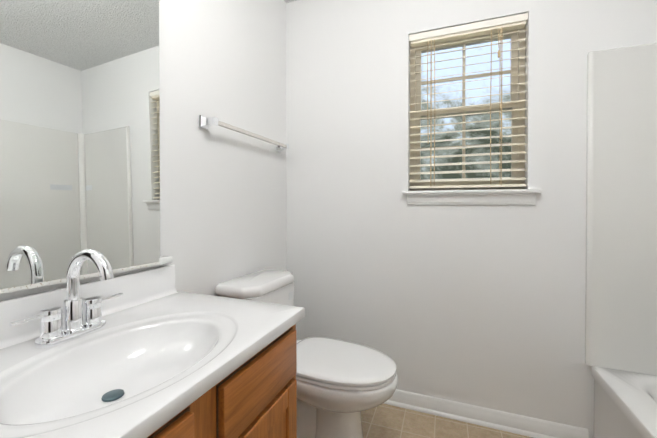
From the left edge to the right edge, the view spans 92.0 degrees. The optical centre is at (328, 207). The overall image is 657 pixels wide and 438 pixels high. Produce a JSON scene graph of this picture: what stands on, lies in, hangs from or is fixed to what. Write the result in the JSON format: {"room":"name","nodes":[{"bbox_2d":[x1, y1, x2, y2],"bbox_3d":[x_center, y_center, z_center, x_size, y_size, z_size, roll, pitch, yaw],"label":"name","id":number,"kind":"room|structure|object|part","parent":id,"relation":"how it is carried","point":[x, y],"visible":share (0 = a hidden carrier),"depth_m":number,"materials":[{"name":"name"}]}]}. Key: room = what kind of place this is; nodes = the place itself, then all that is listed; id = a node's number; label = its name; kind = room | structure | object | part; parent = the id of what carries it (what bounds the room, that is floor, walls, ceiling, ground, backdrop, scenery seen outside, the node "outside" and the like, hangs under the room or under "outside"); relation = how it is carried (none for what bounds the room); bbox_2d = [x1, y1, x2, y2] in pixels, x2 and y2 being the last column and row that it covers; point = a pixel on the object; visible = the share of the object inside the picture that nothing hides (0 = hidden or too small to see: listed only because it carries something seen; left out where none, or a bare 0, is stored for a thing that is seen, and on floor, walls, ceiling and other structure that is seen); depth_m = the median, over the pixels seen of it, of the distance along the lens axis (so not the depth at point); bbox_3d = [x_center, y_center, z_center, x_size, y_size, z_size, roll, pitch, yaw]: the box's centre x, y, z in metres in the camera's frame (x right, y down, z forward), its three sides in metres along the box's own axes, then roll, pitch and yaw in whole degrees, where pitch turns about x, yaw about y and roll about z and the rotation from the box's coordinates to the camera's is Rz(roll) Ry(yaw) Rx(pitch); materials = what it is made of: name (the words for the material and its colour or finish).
{"room":"bathroom","nodes":[
{"label":"bathroom","id":0,"kind":"room"},
{"bbox_2d":[0,0,286,300],"bbox_3d":[-0.737,-0.089,1.072,0.150,2.440,2.481,0,1,21],"label":"wall","id":1,"kind":"structure","parent":0,"point":[223,204],"depth_m":1.47,"materials":[{"name":"white paint"}]},
{"bbox_2d":[0,0,171,293],"bbox_3d":[-0.705,-0.322,0.892,0.037,1.062,0.613,0,1,21],"label":"mirror","id":2,"kind":"object","parent":1,"relation":"attached to","point":[79,129],"visible":0.96,"depth_m":0.89,"materials":[{"name":"silver mirror"}]},
{"bbox_2d":[198,115,288,151],"bbox_3d":[-0.394,-0.366,1.646,0.071,0.052,0.684,0,1,21],"label":"towel rail","id":3,"kind":"object","parent":1,"relation":"attached to","point":[206,123],"visible":1,"depth_m":1.44,"materials":[{"name":"silver metal"}]},
{"bbox_2d":[361,403,532,437],"bbox_3d":[0.376,1.184,0.652,2.537,0.100,2.481,0,1,21],"label":"floor","id":4,"kind":"structure","parent":0,"point":[383,420],"depth_m":1.63,"materials":[{"name":"tile"}]},
{"bbox_2d":[0,249,304,437],"bbox_3d":[-0.501,0.618,0.704,0.556,1.031,0.913,0,1,21],"label":"bathroom vanity","id":5,"kind":"object","parent":4,"relation":"on","point":[151,353],"visible":1,"depth_m":0.77,"materials":[{"name":"brown wood"}]},
{"bbox_2d":[9,249,122,348],"bbox_3d":[-0.597,0.214,0.785,0.169,0.224,0.250,0,1,21],"label":"faucet","id":6,"kind":"object","parent":5,"relation":"on","point":[84,326],"depth_m":0.79,"materials":[{"name":"silver metal"}]},
{"bbox_2d":[215,269,397,437],"bbox_3d":[-0.076,0.738,1.451,0.783,0.778,0.412,0,1,25],"label":"toilet","id":7,"kind":"object","parent":4,"relation":"on","point":[342,385],"visible":0.67,"depth_m":1.33,"materials":[{"name":"white ceramic"}]},
{"bbox_3d":[-0.334,0.371,1.569,0.213,0.045,0.412,0,1,25],"label":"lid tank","id":8,"kind":"part","parent":7,"relation":"part of","materials":[{"name":"white ceramic"}]},
{"bbox_3d":[0.031,0.770,1.401,0.545,0.145,0.352,0,1,25],"label":"bowl","id":9,"kind":"part","parent":7,"relation":"part of","materials":[{"name":"white ceramic"}]},
{"bbox_3d":[0.048,0.667,1.392,0.495,0.020,0.358,0,1,25],"label":"lid seat","id":10,"kind":"part","parent":7,"relation":"part of","materials":[{"name":"white ceramic"}]},
{"bbox_2d":[585,43,656,437],"bbox_3d":[1.235,0.208,0.663,0.647,1.852,1.520,0,1,21],"label":"tub","id":11,"kind":"object","parent":4,"relation":"on","point":[621,271],"visible":1,"depth_m":1.42,"materials":[{"name":"white plastic"}]},
{"bbox_2d":[286,0,656,437],"bbox_3d":[0.797,-0.095,1.728,2.237,2.440,0.150,0,1,21],"label":"wall","id":12,"kind":"structure","parent":0,"point":[480,305],"depth_m":1.73,"materials":[{"name":"white paint"}]},
{"bbox_2d":[407,21,535,204],"bbox_3d":[0.751,-0.491,1.723,0.612,0.956,0.175,0,1,21],"label":"window","id":13,"kind":"structure","parent":12,"relation":"in","point":[521,100],"depth_m":1.71,"materials":[{"name":"beige plastic"}]},
{"bbox_2d":[427,39,434,185],"bbox_3d":[0.564,-0.516,1.741,0.044,0.808,0.014,0,1,21],"label":"blind cord","id":14,"kind":"object","parent":13,"relation":"attached to","point":[431,39],"depth_m":1.74,"materials":[{"name":"beige fabric"}]},
{"bbox_3d":[0.766,-0.729,1.796,0.468,0.371,0.003,0,1,21],"label":"sash glass","id":15,"kind":"part","parent":13,"relation":"part of","materials":[{"name":"clear glass"}]},
{"bbox_3d":[0.754,-0.334,1.767,0.468,0.386,0.003,0,1,21],"label":"sash glass","id":16,"kind":"part","parent":13,"relation":"part of","materials":[{"name":"clear glass"}]},
{"bbox_3d":[0.750,-0.334,1.758,0.524,0.442,0.030,0,1,21],"label":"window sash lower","id":17,"kind":"part","parent":13,"relation":"part of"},
{"bbox_3d":[0.763,-0.729,1.787,0.524,0.427,0.030,0,1,21],"label":"window sash upper","id":18,"kind":"part","parent":13,"relation":"part of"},
{"bbox_2d":[409,13,527,44],"bbox_3d":[0.729,-0.947,1.698,0.576,0.036,0.051,0,1,21],"label":"blind valance","id":19,"kind":"object","parent":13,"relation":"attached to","point":[476,25],"visible":0.96,"depth_m":1.66,"materials":[{"name":"white"}]},
{"bbox_3d":[0.725,-0.042,1.659,0.612,0.059,0.030,0,1,21],"label":"window apron","id":20,"kind":"part","parent":13,"relation":"part of","materials":[{"name":"white wood"}]},
{"bbox_2d":[490,30,491,183],"bbox_3d":[0.835,-0.514,1.630,0.007,0.790,0.004,0,1,21],"label":"blind cord","id":21,"kind":"object","parent":13,"relation":"attached to","point":[491,30],"depth_m":1.63,"materials":[{"name":"beige fabric"}]},
{"bbox_2d":[498,27,502,184],"bbox_3d":[0.875,-0.515,1.616,0.025,0.808,0.017,0,1,3],"label":"blind cord","id":22,"kind":"object","parent":13,"relation":"attached to","point":[500,160],"depth_m":1.62,"materials":[{"name":"beige fabric"}]},
{"bbox_2d":[402,189,541,193],"bbox_3d":[0.733,-0.081,1.685,0.655,0.018,0.114,0,1,21],"label":"window sill","id":23,"kind":"structure","parent":12,"relation":"attached to","point":[477,191],"depth_m":1.62,"materials":[{"name":"white paint"}]},
{"bbox_2d":[384,389,588,437],"bbox_3d":[0.482,1.084,1.765,1.570,0.082,0.026,0,1,21],"label":"baseboard","id":24,"kind":"structure","parent":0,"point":[507,421],"depth_m":1.64,"materials":[{"name":"white paint"}]},
{"label":"outside","id":25,"kind":"structure","parent":0,"visible":0},
{"bbox_2d":[421,39,510,181],"bbox_3d":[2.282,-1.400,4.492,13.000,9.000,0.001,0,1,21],"label":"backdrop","id":26,"kind":"structure","parent":25,"point":[479,83],"depth_m":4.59,"materials":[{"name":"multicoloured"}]}
]}

